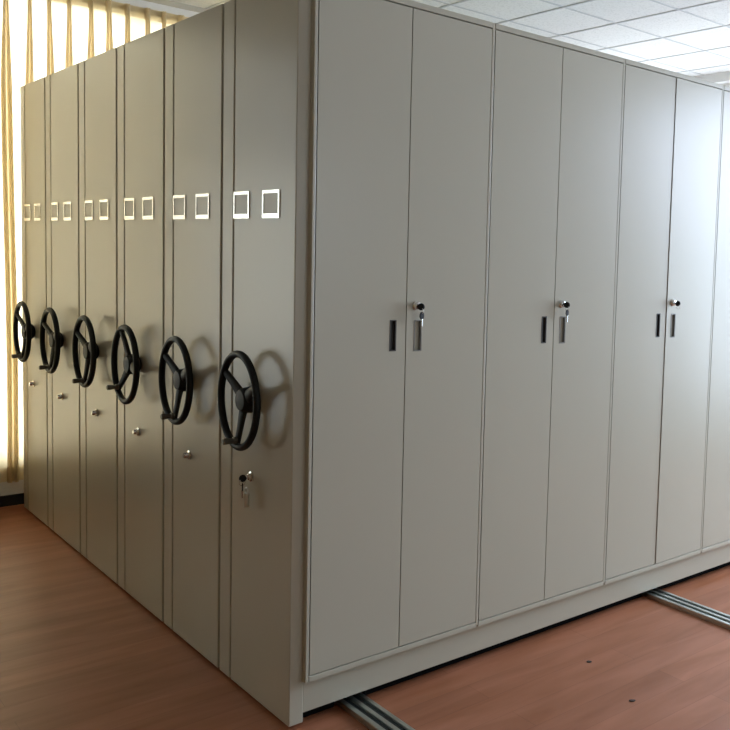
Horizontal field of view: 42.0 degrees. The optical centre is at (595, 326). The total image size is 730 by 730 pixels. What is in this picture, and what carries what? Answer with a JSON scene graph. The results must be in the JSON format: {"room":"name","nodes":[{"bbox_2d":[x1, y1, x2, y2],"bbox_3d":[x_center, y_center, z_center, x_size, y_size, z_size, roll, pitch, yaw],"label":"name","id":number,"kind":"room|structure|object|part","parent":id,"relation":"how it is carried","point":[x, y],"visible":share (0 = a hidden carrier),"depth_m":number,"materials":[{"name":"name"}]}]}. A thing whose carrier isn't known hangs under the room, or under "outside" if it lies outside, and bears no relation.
{"room":"archive room","nodes":[
{"label":"archive room","id":0,"kind":"room"},
{"bbox_2d":[0,0,198,495],"bbox_3d":[-2.870,-0.491,5.410,0.180,2.950,7.900,6,6,44],"label":"wall","id":1,"kind":"structure","parent":0,"point":[6,488],"depth_m":5.30,"materials":[{"name":"white paint"}]},
{"bbox_2d":[0,493,23,506],"bbox_3d":[-2.857,0.957,5.450,0.012,0.060,7.500,6,6,44],"label":"baseboard","id":2,"kind":"structure","parent":1,"relation":"attached to","point":[14,499],"depth_m":5.03,"materials":[{"name":"black wood"}]},
{"bbox_2d":[144,0,207,12],"bbox_3d":[-2.747,-1.938,5.233,0.012,0.030,7.500,6,6,44],"label":"trim","id":3,"kind":"structure","parent":1,"relation":"attached to","point":[163,2],"depth_m":5.45,"materials":[{"name":"paint"}]},
{"bbox_3d":[-2.679,-1.838,5.276,0.015,0.015,3.450,6,6,44],"label":"curtain rod","id":4,"kind":"object","parent":1,"relation":"attached to","visible":0},
{"bbox_2d":[0,0,188,482],"bbox_3d":[-2.691,-0.514,5.368,0.054,2.720,3.303,6,6,44],"label":"pleated curtain","id":5,"kind":"object","parent":4,"relation":"hanging from","point":[39,39],"visible":0.14,"depth_m":4.93,"materials":[{"name":"fabric"}]},
{"bbox_2d":[0,504,729,729],"bbox_3d":[-0.086,1.347,2.713,8.240,0.100,7.900,6,6,44],"label":"floor","id":6,"kind":"structure","parent":0,"point":[78,651],"depth_m":3.20,"materials":[{"name":"laminate"}]},
{"bbox_2d":[11,77,48,525],"bbox_3d":[-2.035,-0.153,5.664,0.463,2.297,2.820,6,6,44],"label":"tall cabinet","id":7,"kind":"object","parent":6,"relation":"on","point":[33,303],"visible":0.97,"depth_m":4.71,"materials":[{"name":"grey metal"}]},
{"bbox_3d":[-3.026,0.156,4.706,0.024,0.024,0.049,6,6,44],"label":"crank handle","id":8,"kind":"part","parent":7,"relation":"part of","materials":[{"name":"metal"}]},
{"bbox_3d":[-2.914,-0.120,4.712,0.371,2.288,0.030,6,6,44],"label":"panel","id":9,"kind":"part","parent":7,"relation":"part of","materials":[{"name":"grey metal"}]},
{"bbox_2d":[39,63,80,552],"bbox_3d":[-1.673,-0.113,5.306,0.528,2.297,2.820,6,6,44],"label":"tall cabinet","id":10,"kind":"object","parent":6,"relation":"on","point":[62,312],"visible":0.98,"depth_m":4.35,"materials":[{"name":"grey metal"}]},
{"bbox_3d":[-2.658,0.198,4.343,0.024,0.024,0.049,6,6,44],"label":"crank handle","id":11,"kind":"part","parent":10,"relation":"part of","materials":[{"name":"metal"}]},
{"bbox_3d":[-2.621,0.344,4.403,0.034,0.034,0.023,6,6,44],"label":"lock knob","id":12,"kind":"part","parent":10,"relation":"part of","materials":[{"name":"silver metal"}]},
{"bbox_2d":[72,47,117,583],"bbox_3d":[-1.295,-0.071,4.932,0.508,2.297,2.820,6,6,44],"label":"tall cabinet","id":13,"kind":"object","parent":6,"relation":"on","point":[97,323],"visible":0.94,"depth_m":3.97,"materials":[{"name":"grey metal"}]},
{"bbox_3d":[-2.281,0.240,3.969,0.024,0.024,0.049,6,6,44],"label":"crank handle","id":14,"kind":"part","parent":13,"relation":"part of","materials":[{"name":"metal"}]},
{"bbox_3d":[-2.243,0.387,4.029,0.034,0.034,0.023,6,6,44],"label":"lock knob","id":15,"kind":"part","parent":13,"relation":"part of","materials":[{"name":"silver metal"}]},
{"bbox_2d":[106,28,164,620],"bbox_3d":[-0.921,-0.029,4.563,0.516,2.297,2.820,6,6,44],"label":"tall cabinet","id":16,"kind":"object","parent":6,"relation":"on","point":[138,340],"visible":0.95,"depth_m":3.61,"materials":[{"name":"grey metal"}]},
{"bbox_3d":[-1.955,0.246,3.646,0.024,0.024,0.049,6,6,44],"label":"crank handle","id":17,"kind":"part","parent":16,"relation":"part of","materials":[{"name":"metal"}]},
{"bbox_3d":[-1.870,0.429,3.660,0.034,0.034,0.023,6,6,44],"label":"lock knob","id":18,"kind":"part","parent":16,"relation":"part of","materials":[{"name":"silver metal"}]},
{"bbox_3d":[-1.801,0.004,3.611,0.424,2.288,0.030,6,6,44],"label":"panel","id":19,"kind":"part","parent":16,"relation":"part of","materials":[{"name":"grey metal"}]},
{"bbox_2d":[158,4,223,666],"bbox_3d":[-0.547,0.013,4.192,0.510,2.297,2.820,6,6,44],"label":"tall cabinet","id":20,"kind":"object","parent":6,"relation":"on","point":[190,363],"visible":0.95,"depth_m":3.23,"materials":[{"name":"grey metal"}]},
{"bbox_3d":[-1.537,0.323,3.234,0.024,0.024,0.049,6,6,44],"label":"crank handle","id":21,"kind":"part","parent":20,"relation":"part of","materials":[{"name":"metal"}]},
{"bbox_3d":[-1.495,0.471,3.289,0.034,0.034,0.023,6,6,44],"label":"lock knob","id":22,"kind":"part","parent":20,"relation":"part of","materials":[{"name":"silver metal"}]},
{"bbox_2d":[334,692,414,729],"bbox_3d":[-1.284,1.186,3.452,4.800,0.020,0.086,6,6,44],"label":"rail","id":23,"kind":"object","parent":6,"relation":"on","point":[359,706],"visible":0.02,"depth_m":2.89,"materials":[{"name":"metal"}]},
{"bbox_3d":[-1.284,1.192,3.452,4.800,0.009,0.086,6,6,44],"label":"rail","id":24,"kind":"part","parent":23,"relation":"part of","materials":[{"name":"metal"}]},
{"bbox_2d":[218,0,729,726],"bbox_3d":[-0.158,0.057,3.808,0.557,2.297,2.820,6,6,44],"label":"tall cabinet","id":25,"kind":"object","parent":6,"relation":"on","point":[498,470],"visible":0.98,"depth_m":3.09,"materials":[{"name":"grey metal"}]},
{"bbox_3d":[-1.164,0.365,2.865,0.024,0.024,0.049,6,6,44],"label":"crank handle","id":26,"kind":"part","parent":25,"relation":"part of","materials":[{"name":"metal"}]},
{"bbox_2d":[239,475,249,506],"bbox_3d":[-1.137,0.531,2.911,0.052,0.100,0.027,6,6,44],"label":"key","id":27,"kind":"object","parent":25,"relation":"hanging from","point":[242,478],"visible":1,"depth_m":2.90,"materials":[{"name":"silver metal"}]},
{"bbox_3d":[-1.044,0.088,2.876,0.428,2.288,0.047,6,6,44],"label":"panel","id":28,"kind":"part","parent":25,"relation":"part of","materials":[{"name":"grey metal"}]},
{"bbox_3d":[-0.744,0.035,2.850,0.014,2.108,0.322,6,6,44],"label":"door","id":29,"kind":"part","parent":25,"relation":"part of","materials":[{"name":"grey metal"}]},
{"bbox_3d":[-0.671,1.094,3.044,0.016,0.018,0.651,6,6,44],"label":"rail","id":30,"kind":"part","parent":25,"relation":"part of","materials":[{"name":"grey metal"}]},
{"bbox_3d":[-0.663,0.030,2.929,0.013,0.102,0.025,6,6,44],"label":"pull handle","id":31,"kind":"part","parent":25,"relation":"part of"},
{"bbox_3d":[-0.596,0.030,2.997,0.013,0.104,0.031,6,6,44],"label":"pull handle","id":32,"kind":"part","parent":25,"relation":"part of","materials":[{"name":"grey metal"}]},
{"bbox_2d":[418,303,424,326],"bbox_3d":[-0.575,-0.037,2.963,0.023,0.078,0.025,1,4,-15],"label":"key","id":33,"kind":"object","parent":25,"relation":"attached to","point":[421,306],"visible":1,"depth_m":2.96,"materials":[{"name":"silver metal"}]},
{"bbox_3d":[-0.589,-1.034,2.885,0.016,0.019,0.651,6,6,44],"label":"rail","id":34,"kind":"part","parent":25,"relation":"part of","materials":[{"name":"grey metal"}]},
{"bbox_3d":[-0.515,0.026,3.081,0.014,2.108,0.321,6,6,44],"label":"door","id":35,"kind":"part","parent":25,"relation":"part of","materials":[{"name":"grey metal"}]},
{"bbox_3d":[-0.279,0.017,3.319,0.014,2.108,0.318,6,6,44],"label":"door","id":36,"kind":"part","parent":25,"relation":"part of","materials":[{"name":"grey metal"}]},
{"bbox_3d":[-0.203,1.077,3.515,0.016,0.018,0.650,6,6,44],"label":"rail","id":37,"kind":"part","parent":25,"relation":"part of","materials":[{"name":"grey metal"}]},
{"bbox_3d":[-0.199,0.012,3.397,0.013,0.102,0.025,6,6,44],"label":"pull handle","id":38,"kind":"part","parent":25,"relation":"part of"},
{"bbox_3d":[-0.122,-1.051,3.356,0.016,0.019,0.650,6,6,44],"label":"rail","id":39,"kind":"part","parent":25,"relation":"part of","materials":[{"name":"grey metal"}]},
{"bbox_3d":[-0.131,0.013,3.465,0.013,0.104,0.031,6,6,44],"label":"pull handle","id":40,"kind":"part","parent":25,"relation":"part of","materials":[{"name":"grey metal"}]},
{"bbox_2d":[564,302,569,321],"bbox_3d":[-0.111,-0.055,3.431,0.023,0.078,0.025,1,4,-15],"label":"key","id":41,"kind":"object","parent":25,"relation":"attached to","point":[566,304],"visible":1,"depth_m":3.42,"materials":[{"name":"silver metal"}]},
{"bbox_3d":[-0.050,0.009,3.550,0.014,2.108,0.325,6,6,44],"label":"door","id":42,"kind":"part","parent":25,"relation":"part of","materials":[{"name":"grey metal"}]},
{"bbox_3d":[0.186,0.000,3.787,0.014,2.108,0.312,6,6,44],"label":"door","id":43,"kind":"part","parent":25,"relation":"part of","materials":[{"name":"grey metal"}]},
{"bbox_3d":[0.259,1.059,3.981,0.016,0.018,0.639,6,6,44],"label":"rail","id":44,"kind":"part","parent":25,"relation":"part of","materials":[{"name":"grey metal"}]},
{"bbox_3d":[0.264,-0.005,3.863,0.013,0.102,0.025,6,6,44],"label":"pull handle","id":45,"kind":"part","parent":25,"relation":"part of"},
{"bbox_3d":[0.333,-0.004,3.929,0.013,0.104,0.031,6,6,44],"label":"pull handle","id":46,"kind":"part","parent":25,"relation":"part of","materials":[{"name":"grey metal"}]},
{"bbox_3d":[0.340,-1.068,3.822,0.016,0.019,0.639,6,6,44],"label":"rail","id":47,"kind":"part","parent":25,"relation":"part of","materials":[{"name":"grey metal"}]},
{"bbox_3d":[0.412,-0.008,4.013,0.014,2.108,0.319,6,6,44],"label":"door","id":48,"kind":"part","parent":25,"relation":"part of","materials":[{"name":"grey metal"}]},
{"bbox_3d":[0.720,1.042,4.445,0.016,0.018,0.644,6,6,44],"label":"rail","id":49,"kind":"part","parent":25,"relation":"part of","materials":[{"name":"grey metal"}]},
{"bbox_3d":[0.646,-0.017,4.250,0.014,2.108,0.314,6,6,44],"label":"door","id":50,"kind":"part","parent":25,"relation":"part of","materials":[{"name":"grey metal"}]},
{"bbox_3d":[0.801,-1.085,4.285,0.016,0.019,0.644,6,6,44],"label":"rail","id":51,"kind":"part","parent":25,"relation":"part of","materials":[{"name":"grey metal"}]},
{"bbox_2d":[641,588,729,629],"bbox_3d":[-0.220,1.147,4.523,4.800,0.020,0.086,6,6,44],"label":"rail","id":52,"kind":"object","parent":6,"relation":"on","point":[711,615],"visible":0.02,"depth_m":3.89,"materials":[{"name":"metal"}]},
{"bbox_2d":[169,0,729,76],"bbox_3d":[0.030,-1.702,2.485,8.240,0.120,7.900,6,6,44],"label":"ceiling","id":53,"kind":"structure","parent":0,"point":[561,21],"depth_m":5.55,"materials":[{"name":"tile"}]},
{"bbox_2d":[205,0,729,74],"bbox_3d":[0.029,-1.641,2.488,7.843,0.004,7.500,6,6,44],"label":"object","id":54,"kind":"structure","parent":53,"relation":"attached to","point":[224,1],"depth_m":5.56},
{"bbox_2d":[693,71,729,83],"bbox_3d":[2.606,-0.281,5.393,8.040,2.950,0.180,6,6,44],"label":"ceiling light","id":55,"kind":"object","parent":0,"point":[722,77],"depth_m":6.88,"materials":[{"name":"white plastic"}]}
]}

